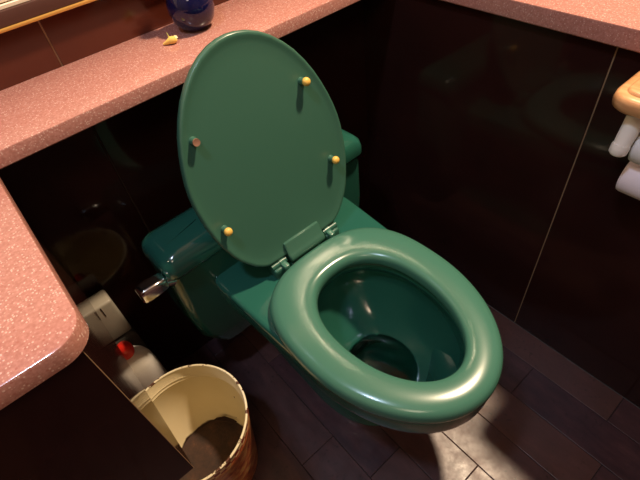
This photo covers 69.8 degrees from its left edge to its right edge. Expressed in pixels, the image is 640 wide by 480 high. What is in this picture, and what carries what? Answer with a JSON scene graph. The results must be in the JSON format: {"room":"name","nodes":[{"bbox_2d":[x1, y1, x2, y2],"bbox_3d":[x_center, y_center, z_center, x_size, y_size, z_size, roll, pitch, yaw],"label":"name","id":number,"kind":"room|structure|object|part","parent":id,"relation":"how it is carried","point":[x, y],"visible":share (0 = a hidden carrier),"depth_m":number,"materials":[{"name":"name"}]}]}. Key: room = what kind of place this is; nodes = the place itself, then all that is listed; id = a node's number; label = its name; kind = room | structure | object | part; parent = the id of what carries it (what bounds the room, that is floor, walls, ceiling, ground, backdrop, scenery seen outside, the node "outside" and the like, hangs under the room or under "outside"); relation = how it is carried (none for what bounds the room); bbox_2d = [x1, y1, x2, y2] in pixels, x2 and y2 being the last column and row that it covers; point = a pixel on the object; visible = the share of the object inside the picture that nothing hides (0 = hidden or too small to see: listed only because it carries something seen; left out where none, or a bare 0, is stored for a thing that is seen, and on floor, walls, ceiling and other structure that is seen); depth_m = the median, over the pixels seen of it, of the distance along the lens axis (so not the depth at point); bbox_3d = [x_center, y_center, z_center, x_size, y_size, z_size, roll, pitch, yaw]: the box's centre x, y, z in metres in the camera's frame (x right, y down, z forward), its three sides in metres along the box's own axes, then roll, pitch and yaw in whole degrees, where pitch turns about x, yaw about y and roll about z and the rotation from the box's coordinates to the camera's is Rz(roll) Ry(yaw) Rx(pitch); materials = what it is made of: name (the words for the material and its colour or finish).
{"room":"bathroom","nodes":[
{"label":"bathroom","id":0,"kind":"room"},
{"bbox_2d":[0,0,228,90],"bbox_3d":[-0.428,-0.971,0.285,2.800,1.704,0.080,-35,52,-23],"label":"wall","id":1,"kind":"structure","parent":0,"point":[29,51],"depth_m":0.78,"materials":[{"name":"tile"}]},
{"bbox_2d":[0,0,95,33],"bbox_3d":[-0.740,-0.328,0.417,1.750,0.484,0.018,-35,52,-23],"label":"framed panel","id":2,"kind":"object","parent":1,"relation":"attached to","point":[14,14],"visible":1,"depth_m":0.71,"materials":[{"name":"gold metal"}]},
{"bbox_3d":[-0.753,-0.321,0.414,1.720,0.426,0.012,-35,52,-23],"label":"panel","id":3,"kind":"part","parent":2,"relation":"part of","materials":[{"name":"beige"}]},
{"bbox_2d":[0,0,369,371],"bbox_3d":[-0.589,0.155,0.973,1.898,0.800,0.060,-35,52,-23],"label":"wall","id":4,"kind":"structure","parent":0,"point":[93,195],"depth_m":0.95,"materials":[{"name":"tile"}]},
{"bbox_2d":[0,211,193,479],"bbox_3d":[-0.756,0.372,0.491,1.040,0.359,0.486,-35,52,-23],"label":"vanity cabinet","id":5,"kind":"object","parent":4,"relation":"attached to","point":[92,419],"visible":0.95,"depth_m":0.50,"materials":[{"name":"wood"}]},
{"bbox_2d":[0,178,88,409],"bbox_3d":[-0.723,0.274,0.314,1.056,0.026,0.378,-35,52,-23],"label":"countertop","id":6,"kind":"structure","parent":5,"relation":"on","point":[43,331],"depth_m":0.42,"materials":[{"name":"pink stone"}]},
{"bbox_3d":[-0.604,0.491,0.358,1.038,0.359,0.016,-35,52,-23],"label":"panel","id":7,"kind":"part","parent":5,"relation":"part of","materials":[{"name":"wood"}]},
{"bbox_2d":[0,0,359,169],"bbox_3d":[-0.598,-0.083,0.629,1.870,0.026,0.212,-35,52,-23],"label":"stone ledge","id":8,"kind":"object","parent":4,"relation":"on","point":[42,111],"visible":1,"depth_m":0.75,"materials":[{"name":"pink stone"}]},
{"bbox_2d":[163,32,177,44],"bbox_3d":[-0.262,-0.353,0.801,0.028,0.020,0.017,-35,52,-23],"label":"blossom","id":9,"kind":"object","parent":8,"relation":"on","point":[171,39],"visible":1,"depth_m":0.80,"materials":[{"name":"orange plant"}]},
{"bbox_2d":[166,0,214,31],"bbox_3d":[-0.235,-0.440,0.800,0.083,0.136,0.083,-35,52,-23],"label":"vase","id":10,"kind":"object","parent":8,"relation":"on","point":[188,15],"visible":1,"depth_m":0.80,"materials":[{"name":"blue glass"}]},
{"bbox_2d":[168,305,639,479],"bbox_3d":[0.337,1.080,0.564,1.783,0.050,2.555,-35,52,-23],"label":"floor","id":11,"kind":"structure","parent":0,"point":[546,417],"depth_m":1.11,"materials":[{"name":"brown wood"}]},
{"bbox_2d":[88,290,149,349],"bbox_3d":[-0.461,0.272,1.116,0.073,0.408,0.050,-35,52,-23],"label":"box","id":12,"kind":"object","parent":11,"relation":"on","point":[116,324],"visible":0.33,"depth_m":1.00,"materials":[{"name":"grey plastic"}]},
{"bbox_2d":[117,341,167,388],"bbox_3d":[-0.402,0.334,1.083,0.085,0.358,0.058,-35,52,-23],"label":"bottle","id":13,"kind":"object","parent":11,"relation":"on","point":[145,365],"visible":0.48,"depth_m":1.01,"materials":[{"name":"white plastic"}]},
{"bbox_2d":[145,364,257,479],"bbox_3d":[-0.262,0.454,1.026,0.256,0.250,0.256,-35,52,-23],"label":"waste bin","id":14,"kind":"object","parent":11,"relation":"on","point":[188,398],"visible":0.74,"depth_m":1.08,"materials":[{"name":"metal"}]},
{"bbox_2d":[213,416,236,422],"bbox_3d":[-0.238,0.450,1.148,0.068,0.014,0.012,1,47,9],"label":"scrap","id":15,"kind":"object","parent":14,"relation":"in","point":[223,418],"visible":1,"depth_m":1.15,"materials":[{"name":"brown paper"}]},
{"bbox_2d":[135,30,502,433],"bbox_3d":[0.037,0.086,0.911,0.635,0.856,0.694,-35,52,-23],"label":"toilet","id":16,"kind":"object","parent":11,"relation":"on","point":[275,238],"visible":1,"depth_m":0.90,"materials":[{"name":"teal ceramic"}]},
{"bbox_3d":[-0.317,0.091,0.895,0.076,0.045,0.034,-35,52,-23],"label":"flush lever","id":17,"kind":"part","parent":16,"relation":"part of","materials":[{"name":"silver metal"}]},
{"bbox_3d":[-0.134,-0.111,1.024,0.553,0.056,0.123,-37,53,-24],"label":"tank lid","id":18,"kind":"part","parent":16,"relation":"part of","materials":[{"name":"teal ceramic"}]},
{"bbox_3d":[-0.118,0.014,1.164,0.547,0.317,0.110,-37,53,-24],"label":"tank","id":19,"kind":"part","parent":16,"relation":"part of","materials":[{"name":"teal ceramic"}]},
{"bbox_3d":[-0.098,-0.164,0.866,0.348,0.423,0.123,-35,52,-23],"label":"lid","id":20,"kind":"part","parent":16,"relation":"part of","materials":[{"name":"green plastic"}]},
{"bbox_3d":[0.078,0.235,1.080,0.380,0.400,0.647,-35,52,-23],"label":"bowl","id":21,"kind":"part","parent":16,"relation":"part of","materials":[{"name":"teal ceramic"}]},
{"bbox_3d":[0.124,0.139,0.861,0.361,0.032,0.449,-35,52,-23],"label":"seat","id":22,"kind":"part","parent":16,"relation":"part of","materials":[{"name":"green plastic"}]},
{"bbox_2d":[363,0,639,407],"bbox_3d":[0.985,0.308,0.612,0.050,0.794,2.550,-35,52,-23],"label":"wall","id":23,"kind":"structure","parent":0,"point":[490,136],"depth_m":1.02,"materials":[{"name":"tile"}]},
{"bbox_2d":[441,0,639,52],"bbox_3d":[1.239,-0.215,0.496,0.930,0.032,2.618,-35,52,-23],"label":"countertop","id":24,"kind":"structure","parent":23,"relation":"on","point":[616,23],"depth_m":0.74,"materials":[{"name":"pink stone"}]},
{"bbox_2d":[608,71,639,156],"bbox_3d":[0.529,-0.134,0.673,0.118,0.166,0.209,-35,52,-23],"label":"paper holder","id":25,"kind":"object","parent":23,"relation":"attached to","point":[626,99],"visible":0.98,"depth_m":0.66,"materials":[{"name":"brown wood"}]},
{"bbox_3d":[0.486,-0.180,0.695,0.118,0.076,0.028,-35,52,-23],"label":"arm","id":26,"kind":"part","parent":25,"relation":"part of","materials":[{"name":"white plastic"}]},
{"bbox_2d":[612,71,639,118],"bbox_3d":[0.522,-0.180,0.623,0.118,0.030,0.209,-35,52,-23],"label":"shelf","id":27,"kind":"object","parent":25,"relation":"attached to","point":[626,99],"depth_m":0.65,"materials":[{"name":"brown wood"}]},
{"bbox_2d":[616,161,639,199],"bbox_3d":[0.540,-0.087,0.729,0.066,0.066,0.103,-35,52,-23],"label":"toilet roll","id":28,"kind":"object","parent":25,"relation":"on","point":[628,183],"visible":0.83,"depth_m":0.73,"materials":[{"name":"white paper"}]},
{"bbox_2d":[628,135,639,164],"bbox_3d":[0.524,-0.126,0.676,0.062,0.062,0.103,-35,52,-23],"label":"toilet roll","id":29,"kind":"object","parent":25,"relation":"on","point":[634,154],"visible":1,"depth_m":0.69,"materials":[{"name":"white paper"}]}
]}

